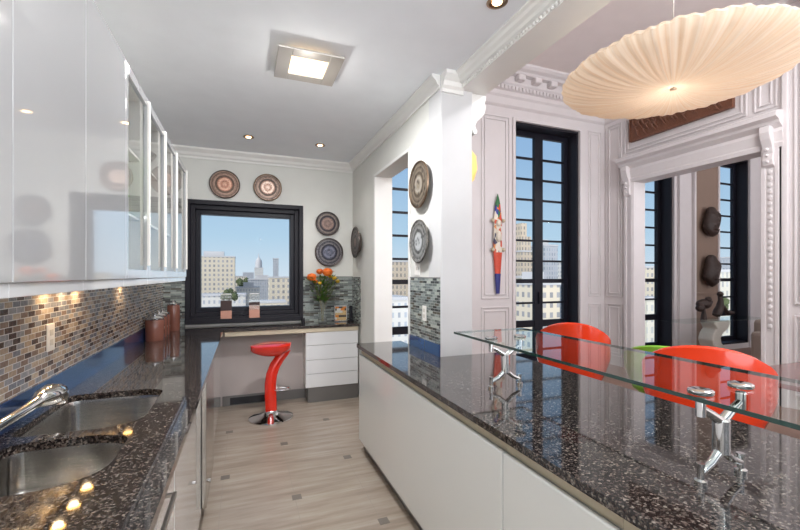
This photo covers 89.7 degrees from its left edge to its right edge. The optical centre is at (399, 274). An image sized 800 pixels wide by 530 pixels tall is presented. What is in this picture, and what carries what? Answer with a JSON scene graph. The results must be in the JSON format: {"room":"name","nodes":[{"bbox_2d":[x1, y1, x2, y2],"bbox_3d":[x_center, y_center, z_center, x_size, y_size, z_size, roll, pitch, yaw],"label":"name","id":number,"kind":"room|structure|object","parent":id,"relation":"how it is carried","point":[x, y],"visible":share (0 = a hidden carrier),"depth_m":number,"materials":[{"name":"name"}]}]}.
{"room":"kitchen","nodes":[
{"label":"kitchen","id":0,"kind":"room"},
{"bbox_2d":[221,332,304,405],"bbox_3d":[-1.348,1.075,4.926,1.550,0.850,0.120,0,0,-21],"label":"wall","id":1,"kind":"structure","parent":0,"point":[243,371],"depth_m":4.71,"materials":[{"name":"paint"}]},
{"bbox_2d":[230,395,264,404],"bbox_3d":[-1.760,1.450,4.676,0.400,0.080,0.008,0,0,-21],"label":"air vent","id":2,"kind":"object","parent":1,"relation":"attached to","point":[257,398],"visible":0.96,"depth_m":4.67,"materials":[{"name":"plastic"}]},
{"bbox_2d":[222,388,304,406],"bbox_3d":[-1.593,1.445,4.756,0.930,0.110,0.020,0,0,-21],"label":"baseboard","id":3,"kind":"structure","parent":1,"relation":"attached to","point":[295,393],"depth_m":4.81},
{"bbox_2d":[94,0,527,161],"bbox_3d":[-0.202,-1.550,1.101,2.520,0.200,8.600,0,0,-21],"label":"ceiling","id":4,"kind":"structure","parent":0,"point":[205,68],"depth_m":2.67,"materials":[{"name":"paint"}]},
{"bbox_2d":[274,44,344,86],"bbox_3d":[-0.618,-1.419,2.699,0.410,0.062,0.410,0,0,-21],"label":"ceiling light","id":5,"kind":"object","parent":4,"relation":"attached to","point":[292,63],"visible":1,"depth_m":2.67,"materials":[{"name":"silver metal"}]},
{"bbox_2d":[288,56,327,77],"bbox_3d":[-0.618,-1.397,2.699,0.240,0.006,0.240,0,0,-21],"label":"diffuser","id":6,"kind":"object","parent":5,"relation":"attached to","point":[298,66],"depth_m":2.70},
{"bbox_2d":[353,100,428,394],"bbox_3d":[-0.047,-0.810,4.144,0.250,4.620,2.540,0,0,-21],"label":"wall","id":7,"kind":"structure","parent":0,"point":[414,133],"depth_m":4.43,"materials":[{"name":"paint"}]},
{"bbox_2d":[351,226,361,257],"bbox_3d":[-0.526,-0.400,4.923,0.066,0.386,0.386,0,0,-21],"label":"wall plate","id":8,"kind":"object","parent":7,"relation":"attached to","point":[356,238],"visible":1,"depth_m":4.89,"materials":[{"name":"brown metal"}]},
{"bbox_2d":[374,177,391,341],"bbox_3d":[-0.010,0.217,3.949,0.202,2.565,0.970,0,0,-21],"label":"door","id":9,"kind":"structure","parent":7,"relation":"attached to","point":[382,186],"depth_m":4.39,"materials":[{"name":"white paint"}]},
{"bbox_2d":[374,147,410,343],"bbox_3d":[-0.098,0.203,3.914,0.012,2.595,1.030,0,0,-21],"label":"door frame","id":10,"kind":"structure","parent":7,"relation":"in","point":[408,150],"depth_m":3.46,"materials":[{"name":"white paint"}]},
{"bbox_2d":[349,73,439,171],"bbox_3d":[-0.196,-1.400,4.086,0.070,0.100,2.540,0,0,-21],"label":"trim","id":11,"kind":"structure","parent":7,"relation":"attached to","point":[430,86],"depth_m":3.56,"materials":[{"name":"white paint"}]},
{"bbox_2d":[352,277,439,344],"bbox_3d":[-0.167,0.312,4.097,0.008,0.575,2.540,0,0,-21],"label":"backsplash","id":12,"kind":"structure","parent":7,"relation":"attached to","point":[423,291],"depth_m":3.21,"materials":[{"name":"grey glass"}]},
{"bbox_2d":[409,219,427,262],"bbox_3d":[0.160,-0.265,3.178,0.050,0.345,0.345,0,0,-21],"label":"wall plate","id":13,"kind":"object","parent":7,"relation":"attached to","point":[418,241],"visible":1,"depth_m":3.16,"materials":[{"name":"ceramic"}]},
{"bbox_2d":[409,160,428,208],"bbox_3d":[0.158,-0.715,3.188,0.045,0.376,0.376,0,0,-21],"label":"wall plate","id":14,"kind":"object","parent":7,"relation":"attached to","point":[419,176],"visible":1,"depth_m":3.18,"materials":[{"name":"ceramic"}]},
{"bbox_2d":[409,334,439,356],"bbox_3d":[0.187,0.552,3.172,0.016,0.095,0.560,0,0,-21],"label":"trim","id":15,"kind":"structure","parent":7,"relation":"attached to","point":[433,348],"depth_m":3.12,"materials":[{"name":"paint"}]},
{"bbox_2d":[429,75,471,356],"bbox_3d":[0.379,-0.425,3.047,0.258,2.050,0.212,0,0,-21],"label":"pillar","id":16,"kind":"structure","parent":0,"point":[450,115],"depth_m":2.96,"materials":[{"name":"paint"}]},
{"bbox_2d":[441,69,463,95],"bbox_3d":[0.393,-1.385,2.893,0.174,0.130,0.085,0,0,-21],"label":"trim","id":17,"kind":"structure","parent":16,"relation":"attached to","point":[450,81],"depth_m":2.89,"materials":[{"name":"white paint"}]},
{"bbox_2d":[472,94,485,135],"bbox_3d":[0.552,-1.208,3.105,0.155,0.303,0.170,0,0,-21],"label":"trim","id":18,"kind":"structure","parent":16,"relation":"attached to","point":[478,101],"depth_m":3.03,"materials":[{"name":"white paint"}]},
{"bbox_2d":[180,104,760,353],"bbox_3d":[2.628,-0.810,6.704,11.450,4.620,0.300,0,0,-21],"label":"wall","id":19,"kind":"structure","parent":0,"point":[495,129],"depth_m":6.06,"materials":[{"name":"paint"}]},
{"bbox_2d":[209,170,239,198],"bbox_3d":[-2.049,-1.060,4.703,0.335,0.335,0.034,0,0,-21],"label":"wall plate","id":20,"kind":"object","parent":19,"relation":"attached to","point":[225,184],"visible":1,"depth_m":4.69,"materials":[{"name":"ceramic"}]},
{"bbox_2d":[185,199,302,324],"bbox_3d":[-1.871,-0.150,4.913,1.315,1.430,0.285,0,0,-21],"label":"window","id":21,"kind":"structure","parent":19,"relation":"in","point":[195,313],"depth_m":4.81,"materials":[{"name":"black paint"}]},
{"bbox_2d":[220,294,231,318],"bbox_3d":[-2.040,0.366,4.720,0.122,0.292,0.061,0,0,-21],"label":"candle jar","id":22,"kind":"object","parent":21,"relation":"on","point":[225,305],"visible":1,"depth_m":4.69,"materials":[{"name":"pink glass"}]},
{"bbox_2d":[163,277,351,326],"bbox_3d":[-1.637,0.312,4.885,2.180,0.575,0.008,0,0,-21],"label":"backsplash","id":23,"kind":"structure","parent":19,"relation":"attached to","point":[342,292],"depth_m":5.09,"materials":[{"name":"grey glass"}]},
{"bbox_2d":[173,144,352,172],"bbox_3d":[-1.623,-1.393,4.849,2.180,0.115,0.085,0,0,-21],"label":"trim","id":24,"kind":"structure","parent":19,"relation":"attached to","point":[184,151],"depth_m":4.82,"materials":[{"name":"white paint"}]},
{"bbox_2d":[253,174,281,200],"bbox_3d":[-1.604,-1.060,4.876,0.329,0.329,0.034,0,0,-21],"label":"wall plate","id":25,"kind":"object","parent":19,"relation":"attached to","point":[267,187],"visible":1,"depth_m":4.87,"materials":[{"name":"ceramic"}]},
{"bbox_2d":[316,212,339,235],"bbox_3d":[-0.926,-0.655,5.139,0.309,0.309,0.034,0,0,-21],"label":"wall plate","id":26,"kind":"object","parent":19,"relation":"attached to","point":[327,223],"visible":1,"depth_m":5.13,"materials":[{"name":"ceramic"}]},
{"bbox_2d":[315,238,342,266],"bbox_3d":[-0.907,-0.290,5.146,0.365,0.365,0.035,0,0,-21],"label":"wall plate","id":27,"kind":"object","parent":19,"relation":"attached to","point":[328,252],"visible":1,"depth_m":5.13,"materials":[{"name":"ceramic"}]},
{"bbox_2d":[392,187,407,334],"bbox_3d":[0.344,-0.465,5.805,1.260,3.930,0.335,0,0,-21],"label":"window","id":28,"kind":"structure","parent":19,"relation":"in","point":[400,330],"depth_m":5.77,"materials":[{"name":"black paint"}]},
{"bbox_2d":[481,113,509,298],"bbox_3d":[1.446,-1.030,6.075,0.510,2.780,0.018,0,0,-21],"label":"trim","id":29,"kind":"structure","parent":19,"relation":"attached to","point":[485,118],"depth_m":6.06,"materials":[{"name":"paint"}]},
{"bbox_2d":[481,306,509,353],"bbox_3d":[1.446,0.915,6.075,0.510,0.870,0.018,0,0,-21],"label":"trim","id":30,"kind":"structure","parent":19,"relation":"attached to","point":[508,307],"depth_m":6.07,"materials":[{"name":"paint"}]},
{"bbox_2d":[491,194,504,293],"bbox_3d":[1.478,-0.470,6.034,0.251,1.500,0.082,0,0,-21],"label":"carving","id":31,"kind":"object","parent":19,"relation":"attached to","point":[497,249],"visible":1,"depth_m":6.03,"materials":[{"name":"wood"}]},
{"bbox_2d":[515,74,562,89],"bbox_3d":[1.666,-2.947,5.977,4.030,0.085,0.120,0,0,-21],"label":"trim","id":32,"kind":"structure","parent":19,"relation":"attached to","point":[519,78],"depth_m":6.10,"materials":[{"name":"paint"}]},
{"bbox_2d":[485,64,604,124],"bbox_3d":[1.609,-2.840,5.987,4.170,0.560,0.300,0,0,-21],"label":"trim","id":33,"kind":"structure","parent":19,"relation":"attached to","point":[501,97],"depth_m":6.20,"materials":[{"name":"paint"}]},
{"bbox_2d":[512,117,582,361],"bbox_3d":[2.325,-0.465,6.573,1.390,3.930,0.335,0,0,-21],"label":"window","id":34,"kind":"structure","parent":19,"relation":"in","point":[568,139],"depth_m":6.67,"materials":[{"name":"black paint"}]},
{"bbox_2d":[588,131,600,295],"bbox_3d":[3.287,-1.030,6.789,0.280,2.780,0.018,0,0,-21],"label":"trim","id":35,"kind":"structure","parent":19,"relation":"attached to","point":[588,131],"depth_m":6.78,"materials":[{"name":"paint"}]},
{"bbox_2d":[645,176,675,345],"bbox_3d":[4.451,-0.465,7.398,1.370,3.930,0.335,0,0,-21],"label":"window","id":36,"kind":"structure","parent":19,"relation":"in","point":[662,279],"depth_m":7.62,"materials":[{"name":"black paint"}]},
{"bbox_2d":[678,171,696,345],"bbox_3d":[5.425,-0.810,7.596,0.450,4.620,0.060,0,0,-21],"label":"trim","id":37,"kind":"structure","parent":19,"relation":"attached to","point":[694,174],"depth_m":7.52,"materials":[{"name":"paint"}]},
{"bbox_2d":[697,167,717,345],"bbox_3d":[5.945,-0.860,7.819,0.700,4.520,0.020,0,0,-21],"label":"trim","id":38,"kind":"structure","parent":19,"relation":"attached to","point":[707,179],"depth_m":7.79,"materials":[{"name":"beige paint"}]},
{"bbox_2d":[702,207,720,236],"bbox_3d":[5.993,-1.020,7.696,0.436,0.580,0.265,0,0,-21],"label":"mask","id":39,"kind":"object","parent":19,"relation":"attached to","point":[711,223],"visible":1,"depth_m":7.62,"materials":[{"name":"brown wood"}]},
{"bbox_2d":[702,255,721,286],"bbox_3d":[5.993,-0.080,7.696,0.438,0.620,0.265,0,0,-21],"label":"mask","id":40,"kind":"object","parent":19,"relation":"attached to","point":[711,272],"visible":1,"depth_m":7.62,"materials":[{"name":"brown wood"}]},
{"bbox_2d":[718,159,751,347],"bbox_3d":[6.726,-0.465,8.280,1.070,3.930,0.335,0,0,-21],"label":"window","id":41,"kind":"structure","parent":19,"relation":"in","point":[738,184],"depth_m":8.44,"materials":[{"name":"black paint"}]},
{"bbox_2d":[198,347,799,529],"bbox_3d":[4.063,1.560,2.729,11.650,0.120,8.550,0,0,-21],"label":"floor","id":42,"kind":"structure","parent":0,"point":[337,492],"depth_m":3.05,"materials":[{"name":"beige wood"}]},
{"bbox_2d":[154,474,176,529],"bbox_3d":[-0.950,1.061,1.026,0.631,0.878,0.700,0,0,-21],"label":"base cabinet","id":43,"kind":"object","parent":42,"relation":"on","point":[165,521],"visible":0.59,"depth_m":1.25,"materials":[{"name":"white laminate"}]},
{"bbox_2d":[174,398,200,529],"bbox_3d":[-1.268,1.061,1.798,0.595,0.878,0.970,0,0,-21],"label":"base cabinet","id":44,"kind":"object","parent":42,"relation":"on","point":[187,473],"visible":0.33,"depth_m":1.89,"materials":[{"name":"white laminate"}]},
{"bbox_2d":[201,362,213,514],"bbox_3d":[-1.534,1.062,2.548,0.643,0.876,0.610,0,0,-21],"label":"dishwasher","id":45,"kind":"object","parent":42,"relation":"on","point":[207,397],"visible":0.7,"depth_m":2.44,"materials":[{"name":"metal"}]},
{"bbox_2d":[213,341,220,438],"bbox_3d":[-1.936,1.061,3.518,0.595,0.878,1.480,0,0,-21],"label":"base cabinet","id":46,"kind":"object","parent":42,"relation":"on","point":[217,360],"visible":0.19,"depth_m":3.81,"materials":[{"name":"white plastic"}]},
{"bbox_2d":[248,341,292,425],"bbox_3d":[-1.351,1.105,4.217,0.450,0.791,0.450,0,0,-21],"label":"bar stool","id":47,"kind":"object","parent":42,"relation":"on","point":[271,416],"visible":1,"depth_m":4.17,"materials":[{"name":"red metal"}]},
{"bbox_2d":[221,418,389,524],"bbox_3d":[-0.447,1.500,2.070,0.986,0.003,5.144,0,0,-21],"label":"floor tile inserts","id":48,"kind":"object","parent":42,"relation":"on","point":[384,520],"depth_m":2.85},
{"bbox_2d":[303,330,357,402],"bbox_3d":[-0.849,1.086,4.913,0.630,0.828,0.255,0,0,-21],"label":"drawer unit","id":49,"kind":"object","parent":42,"relation":"on","point":[330,359],"visible":0.99,"depth_m":4.79,"materials":[{"name":"white laminate"}]},
{"bbox_2d":[359,350,508,529],"bbox_3d":[0.198,1.060,2.552,0.386,0.879,2.045,0,0,-21],"label":"base cabinet","id":50,"kind":"object","parent":42,"relation":"on","point":[445,469],"visible":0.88,"depth_m":2.14,"materials":[{"name":"laminate"}]},
{"bbox_2d":[357,341,799,529],"bbox_3d":[0.824,0.605,1.692,0.960,0.030,4.160,0,0,-21],"label":"countertop","id":51,"kind":"structure","parent":50,"relation":"on","point":[634,453],"depth_m":1.42,"materials":[{"name":"black stone"}]},
{"bbox_2d":[485,334,525,388],"bbox_3d":[0.559,0.456,2.126,0.244,0.269,0.064,0,0,-21],"label":"stand","id":52,"kind":"object","parent":51,"relation":"on","point":[505,356],"visible":0.95,"depth_m":2.11,"materials":[{"name":"silver metal"}]},
{"bbox_2d":[687,380,754,486],"bbox_3d":[0.931,0.456,1.166,0.244,0.269,0.064,0,0,-21],"label":"stand","id":53,"kind":"object","parent":51,"relation":"on","point":[721,423],"visible":0.96,"depth_m":1.15,"materials":[{"name":"silver metal"}]},
{"bbox_2d":[454,328,799,430],"bbox_3d":[1.036,0.341,1.206,0.495,0.012,2.700,0,0,-21],"label":"bar shelf","id":54,"kind":"object","parent":53,"relation":"on","point":[700,400],"visible":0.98,"depth_m":1.42,"materials":[{"name":"clear"}]},
{"bbox_2d":[503,444,623,529],"bbox_3d":[0.659,1.060,1.362,0.386,0.879,0.503,0,0,-21],"label":"base cabinet","id":55,"kind":"object","parent":42,"relation":"on","point":[534,497],"visible":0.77,"depth_m":1.32,"materials":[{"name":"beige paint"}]},
{"bbox_2d":[535,322,610,380],"bbox_3d":[1.755,0.974,4.102,0.709,1.052,0.709,0,0,19],"label":"tub chair","id":56,"kind":"object","parent":42,"relation":"on","point":[585,354],"visible":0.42,"depth_m":3.81,"materials":[{"name":"red plastic"}]},
{"bbox_2d":[624,345,669,392],"bbox_3d":[2.525,1.065,3.832,0.690,0.871,0.689,0,0,34],"label":"tub chair","id":57,"kind":"object","parent":42,"relation":"on","point":[632,360],"visible":0.23,"depth_m":3.76,"materials":[{"name":"green plastic"}]},
{"bbox_2d":[642,345,778,428],"bbox_3d":[2.143,0.974,2.826,0.761,1.052,0.761,0,0,-27],"label":"tub chair","id":58,"kind":"object","parent":42,"relation":"on","point":[670,374],"visible":0.39,"depth_m":2.52,"materials":[{"name":"red plastic"}]},
{"bbox_2d":[664,316,760,348],"bbox_3d":[5.383,1.125,6.861,2.100,0.750,0.440,0,0,-21],"label":"console table","id":59,"kind":"object","parent":42,"relation":"on","point":[713,328],"visible":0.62,"depth_m":6.75,"materials":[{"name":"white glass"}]},
{"bbox_2d":[695,296,712,319],"bbox_3d":[5.109,0.553,6.755,0.386,0.390,0.182,0,0,-21],"label":"bird sculpture","id":60,"kind":"object","parent":59,"relation":"on","point":[702,305],"visible":1,"depth_m":6.69,"materials":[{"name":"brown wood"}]},
{"bbox_2d":[712,291,734,316],"bbox_3d":[5.604,0.499,6.947,0.528,0.442,0.140,0,0,-21],"label":"figure sculpture","id":61,"kind":"object","parent":59,"relation":"on","point":[718,310],"visible":1,"depth_m":6.87,"materials":[{"name":"brown wood"}]},
{"bbox_2d":[751,319,760,359],"bbox_3d":[6.436,1.100,6.331,1.420,0.800,0.950,0,0,-21],"label":"sofa","id":62,"kind":"object","parent":42,"relation":"on","point":[756,335],"visible":0.23,"depth_m":6.40,"materials":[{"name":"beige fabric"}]},
{"bbox_2d":[770,362,799,391],"bbox_3d":[3.487,1.125,2.291,1.240,0.750,2.250,0,0,-21],"label":"dining table","id":63,"kind":"object","parent":42,"relation":"on","point":[788,370],"visible":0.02,"depth_m":3.06,"materials":[{"name":"white wood"}]},
{"bbox_3d":[-0.506,1.061,-0.169,0.595,0.878,1.850,0,0,-21],"label":"base cabinet","id":64,"kind":"object","parent":42,"relation":"on","visible":0},
{"bbox_2d":[0,320,359,529],"bbox_3d":[-0.526,0.631,2.015,2.143,0.082,6.138,0,0,-21],"label":"countertop","id":65,"kind":"structure","parent":64,"relation":"on","point":[130,492],"depth_m":1.48,"materials":[{"name":"stone"}]},
{"bbox_2d":[0,384,69,430],"bbox_3d":[-1.398,0.519,1.464,0.088,0.141,0.557,0,0,-12],"label":"faucet","id":66,"kind":"object","parent":65,"relation":"on","point":[50,394],"visible":1,"depth_m":1.58,"materials":[{"name":"silver metal"}]},
{"bbox_2d":[0,443,123,496],"bbox_3d":[-1.108,0.709,1.270,0.392,0.175,0.435,0,0,-21],"label":"sink","id":67,"kind":"object","parent":65,"relation":"in","point":[29,471],"visible":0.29,"depth_m":1.43,"materials":[{"name":"metal"}]},
{"bbox_2d":[21,395,159,436],"bbox_3d":[-1.325,0.724,1.781,0.440,0.205,0.594,0,0,-21],"label":"sink","id":68,"kind":"object","parent":65,"relation":"in","point":[105,412],"visible":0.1,"depth_m":2.00,"materials":[{"name":"metal"}]},
{"bbox_2d":[145,313,164,340],"bbox_3d":[-2.223,0.469,3.643,0.156,0.241,0.156,0,0,-21],"label":"canister","id":69,"kind":"object","parent":65,"relation":"on","point":[154,325],"visible":1,"depth_m":3.58,"materials":[{"name":"orange metal"}]},
{"bbox_2d":[167,300,179,330],"bbox_3d":[-2.410,0.427,4.278,0.124,0.326,0.124,0,0,-21],"label":"canister","id":70,"kind":"object","parent":65,"relation":"on","point":[173,307],"visible":0.92,"depth_m":4.23,"materials":[{"name":"orange metal"}]},
{"bbox_3d":[-0.954,0.455,4.961,0.110,0.270,0.110,0,0,-21],"label":"flower vase","id":71,"kind":"object","parent":65,"relation":"on","visible":0},
{"bbox_2d":[305,268,339,320],"bbox_3d":[-0.958,0.242,4.945,0.492,0.658,0.366,0,0,-21],"label":"flower bouquet","id":72,"kind":"object","parent":71,"relation":"in","point":[328,272],"visible":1,"depth_m":4.93,"materials":[{"name":"orange plant"}]},
{"bbox_2d":[464,0,611,95],"bbox_3d":[1.583,-2.240,0.303,0.230,1.760,5.820,0,0,-21],"label":"beam","id":73,"kind":"structure","parent":0,"point":[572,13],"depth_m":2.34,"materials":[{"name":"white paint"}]},
{"bbox_2d":[456,0,566,87],"bbox_3d":[1.463,-1.404,0.224,0.090,0.092,5.760,0,0,-21],"label":"trim","id":74,"kind":"structure","parent":73,"relation":"attached to","point":[531,10],"depth_m":2.37,"materials":[{"name":"white paint"}]},
{"bbox_2d":[528,0,757,72],"bbox_3d":[5.322,-3.220,3.244,9.330,0.200,8.600,0,0,-21],"label":"ceiling","id":75,"kind":"structure","parent":0,"point":[616,19],"depth_m":5.01,"materials":[{"name":"paint"}]},
{"bbox_2d":[561,0,799,119],"bbox_3d":[1.585,-2.088,2.330,1.206,2.063,1.205,0,0,-21],"label":"pendant lamp","id":76,"kind":"object","parent":75,"relation":"hanging from","point":[692,61],"visible":1,"depth_m":2.06,"materials":[{"name":"fabric"}]},
{"bbox_2d":[604,62,799,409],"bbox_3d":[5.111,-0.810,3.028,0.220,4.620,8.350,0,0,-21],"label":"wall","id":77,"kind":"structure","parent":0,"point":[765,89],"depth_m":6.37,"materials":[{"name":"paint"}]},
{"bbox_2d":[606,122,621,296],"bbox_3d":[3.561,-1.070,6.690,0.022,2.860,0.300,0,0,-21],"label":"trim","id":78,"kind":"structure","parent":77,"relation":"attached to","point":[619,122],"depth_m":6.73,"materials":[{"name":"paint"}]},
{"bbox_2d":[620,166,630,196],"bbox_3d":[3.590,-1.481,6.391,0.125,0.468,0.100,0,0,-21],"label":"corbel","id":79,"kind":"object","parent":77,"relation":"attached to","point":[625,171],"depth_m":6.37,"materials":[{"name":"paint"}]},
{"bbox_2d":[629,98,734,142],"bbox_3d":[3.910,-2.292,5.705,0.073,0.383,1.450,0,0,-21],"label":"carved relief","id":80,"kind":"object","parent":77,"relation":"attached to","point":[642,128],"visible":0.53,"depth_m":5.78,"materials":[{"name":"red wood"}]},
{"bbox_2d":[624,93,746,153],"bbox_3d":[3.940,-2.225,5.711,0.022,0.550,1.700,0,0,-21],"label":"trim","id":81,"kind":"structure","parent":77,"relation":"attached to","point":[741,96],"depth_m":5.61,"materials":[{"name":"paint"}]},
{"bbox_2d":[615,109,782,184],"bbox_3d":[3.925,-1.675,5.518,0.190,0.420,2.090,0,0,-21],"label":"trim","id":82,"kind":"structure","parent":77,"relation":"attached to","point":[738,139],"depth_m":5.29,"materials":[{"name":"paint"}]},
{"bbox_2d":[604,0,799,124],"bbox_3d":[4.868,-2.840,2.934,0.300,0.560,8.350,0,0,-21],"label":"trim","id":83,"kind":"structure","parent":77,"relation":"attached to","point":[794,3],"depth_m":4.48,"materials":[{"name":"paint"}]},
{"bbox_2d":[624,147,780,405],"bbox_3d":[3.990,-0.092,5.543,0.050,3.185,2.010,0,0,-21],"label":"trim","id":84,"kind":"structure","parent":77,"relation":"attached to","point":[770,338],"depth_m":4.72,"materials":[{"name":"paint"}]},
{"bbox_2d":[754,78,777,112],"bbox_3d":[4.315,-2.225,4.747,0.022,0.550,0.230,0,0,-21],"label":"trim","id":85,"kind":"structure","parent":77,"relation":"attached to","point":[776,79],"depth_m":4.69,"materials":[{"name":"paint"}]},
{"bbox_2d":[759,125,774,168],"bbox_3d":[4.258,-1.481,4.666,0.125,0.468,0.100,0,0,-21],"label":"corbel","id":86,"kind":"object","parent":77,"relation":"attached to","point":[766,135],"depth_m":4.65,"materials":[{"name":"paint"}]},
{"bbox_2d":[767,169,772,328],"bbox_3d":[4.305,-0.300,4.678,0.032,1.872,0.046,0,0,-21],"label":"trim","id":87,"kind":"structure","parent":77,"relation":"attached to","point":[769,172],"depth_m":4.67,"materials":[{"name":"paint"}]},
{"bbox_2d":[781,71,789,407],"bbox_3d":[4.372,-0.525,4.560,0.050,4.050,0.060,0,0,-21],"label":"trim","id":88,"kind":"structure","parent":77,"relation":"attached to","point":[785,78],"depth_m":4.54,"materials":[{"name":"paint"}]},
{"bbox_2d":[794,64,799,304],"bbox_3d":[4.600,-1.060,4.010,0.022,2.780,1.050,0,0,-21],"label":"trim","id":89,"kind":"structure","parent":77,"relation":"attached to","point":[795,66],"depth_m":4.48,"materials":[{"name":"paint"}]},
{"bbox_3d":[-1.283,0.025,0.682,0.200,2.950,8.600,0,0,-21],"label":"wall","id":90,"kind":"structure","parent":0,"visible":0},
{"bbox_2d":[0,0,11,298],"bbox_3d":[-0.968,-0.463,0.641,0.341,1.034,0.495,0,0,-21],"label":"upper cabinet","id":91,"kind":"object","parent":90,"relation":"attached to","point":[5,5],"visible":1,"depth_m":0.91,"materials":[{"name":"white laminate"}]},
{"bbox_2d":[8,0,85,297],"bbox_3d":[-1.141,-0.463,1.087,0.341,1.034,0.462,0,0,-21],"label":"upper cabinet","id":92,"kind":"object","parent":90,"relation":"attached to","point":[49,36],"visible":0.91,"depth_m":1.10,"materials":[{"name":"white plastic"}]},
{"bbox_2d":[46,323,54,351],"bbox_3d":[-1.623,0.290,1.870,0.009,0.125,0.075,0,0,-21],"label":"wall outlet","id":93,"kind":"object","parent":90,"relation":"attached to","point":[50,328],"visible":1,"depth_m":1.86,"materials":[{"name":"white plastic"}]},
{"bbox_2d":[0,328,144,435],"bbox_3d":[-1.119,0.539,0.558,0.016,0.122,8.250,0,0,-21],"label":"trim","id":94,"kind":"structure","parent":90,"relation":"attached to","point":[74,375],"depth_m":2.17,"materials":[{"name":"blue stone"}]},
{"bbox_2d":[0,278,162,403],"bbox_3d":[-1.141,0.255,0.603,0.008,0.450,8.350,0,0,-21],"label":"backsplash","id":95,"kind":"structure","parent":90,"relation":"attached to","point":[88,322],"depth_m":2.00,"materials":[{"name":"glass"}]},
{"bbox_2d":[80,0,125,290],"bbox_3d":[-1.313,-0.463,1.532,0.341,1.034,0.493,0,0,-21],"label":"upper cabinet","id":96,"kind":"object","parent":90,"relation":"attached to","point":[105,61],"visible":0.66,"depth_m":1.54,"materials":[{"name":"white plastic"}]},
{"bbox_2d":[124,61,149,286],"bbox_3d":[-1.482,-0.463,1.988,0.356,1.034,0.480,0,0,-21],"label":"upper cabinet","id":97,"kind":"object","parent":90,"relation":"attached to","point":[137,103],"visible":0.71,"depth_m":2.22,"materials":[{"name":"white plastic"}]},
{"bbox_2d":[147,104,166,284],"bbox_3d":[-1.660,-0.463,2.445,0.356,1.034,0.500,0,0,-21],"label":"upper cabinet","id":98,"kind":"object","parent":90,"relation":"attached to","point":[158,136],"visible":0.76,"depth_m":2.69,"materials":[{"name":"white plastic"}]},
{"bbox_2d":[164,135,177,282],"bbox_3d":[-1.840,-0.463,2.912,0.356,1.034,0.500,0,0,-21],"label":"upper cabinet","id":99,"kind":"object","parent":90,"relation":"attached to","point":[172,155],"visible":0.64,"depth_m":3.16,"materials":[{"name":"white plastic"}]},
{"bbox_2d":[176,155,187,281],"bbox_3d":[-2.034,-0.463,3.410,0.356,1.034,0.570,0,0,-21],"label":"upper cabinet","id":100,"kind":"object","parent":90,"relation":"attached to","point":[182,172],"visible":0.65,"depth_m":3.56,"materials":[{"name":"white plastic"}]},
{"label":"outside","id":101,"kind":"structure","parent":0,"visible":0},
{"bbox_3d":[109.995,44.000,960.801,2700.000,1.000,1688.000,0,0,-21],"label":"ground","id":102,"kind":"structure","parent":101,"visible":0},
{"bbox_2d":[202,251,235,292],"bbox_3d":[-125.208,13.929,269.323,27.764,59.142,20.600,0,0,-21],"label":"building","id":103,"kind":"structure","parent":102,"relation":"on","point":[218,270],"depth_m":261.61,"materials":[{"name":"concrete"}]},
{"bbox_2d":[202,293,245,306],"bbox_3d":[-74.868,25.660,169.662,18.660,35.681,10.600,0,0,-21],"label":"building","id":104,"kind":"structure","parent":102,"relation":"on","point":[208,299],"depth_m":164.39,"materials":[{"name":"concrete"}]},
{"bbox_2d":[236,282,259,305],"bbox_3d":[-111.822,24.439,295.594,16.471,38.122,12.600,0,0,-21],"label":"building","id":105,"kind":"structure","parent":102,"relation":"on","point":[248,287],"depth_m":291.13,"materials":[{"name":"concrete"}]},
{"bbox_2d":[248,275,267,299],"bbox_3d":[-116.177,21.802,337.459,21.943,43.396,16.600,0,0,-21],"label":"building","id":106,"kind":"structure","parent":102,"relation":"on","point":[261,280],"depth_m":330.38,"materials":[{"name":"concrete"}]},
{"bbox_2d":[267,276,288,304],"bbox_3d":[-66.176,22.152,221.526,12.366,42.696,14.600,0,0,-21],"label":"building","id":107,"kind":"structure","parent":102,"relation":"on","point":[278,286],"depth_m":214.93,"materials":[{"name":"concrete"}]},
{"bbox_2d":[392,295,407,343],"bbox_3d":[-3.264,24.770,115.594,8.809,37.459,12.600,0,0,-21],"label":"building","id":108,"kind":"structure","parent":102,"relation":"on","point":[399,315],"depth_m":110.47,"materials":[{"name":"white"}]},
{"bbox_2d":[392,260,407,295],"bbox_3d":[-3.366,18.278,197.459,10.998,50.444,16.600,0,0,-21],"label":"building","id":109,"kind":"structure","parent":102,"relation":"on","point":[399,267],"depth_m":190.14,"materials":[{"name":"concrete"}]},
{"bbox_2d":[516,223,531,275],"bbox_3d":[65.017,7.907,217.459,11.048,71.187,16.600,0,0,-21],"label":"building","id":110,"kind":"structure","parent":102,"relation":"on","point":[523,249],"depth_m":211.96,"materials":[{"name":"concrete"}]},
{"bbox_2d":[516,272,560,352],"bbox_3d":[41.648,21.243,126.526,9.555,44.515,14.600,0,0,-21],"label":"building","id":111,"kind":"structure","parent":102,"relation":"on","point":[551,291],"depth_m":121.45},
{"bbox_2d":[531,242,558,278],"bbox_3d":[83.500,11.454,237.459,10.326,64.092,16.600,0,0,-21],"label":"building","id":112,"kind":"structure","parent":102,"relation":"on","point":[550,252],"depth_m":229.86,"materials":[{"name":"concrete"}]},
{"bbox_2d":[645,296,653,341],"bbox_3d":[67.606,24.770,115.594,6.620,37.459,12.600,0,0,-21],"label":"building","id":113,"kind":"structure","parent":102,"relation":"on","point":[649,304],"depth_m":109.38,"materials":[{"name":"white"}]},
{"bbox_2d":[645,266,653,295],"bbox_3d":[102.828,18.270,177.459,11.595,50.460,16.600,0,0,-21],"label":"building","id":114,"kind":"structure","parent":102,"relation":"on","point":[649,270],"depth_m":169.90,"materials":[{"name":"concrete"}]},
{"bbox_2d":[720,269,729,335],"bbox_3d":[102.930,20.865,135.594,8.361,45.270,12.600,0,0,-21],"label":"building","id":115,"kind":"structure","parent":102,"relation":"on","point":[724,285],"depth_m":130.08,"materials":[{"name":"concrete"}]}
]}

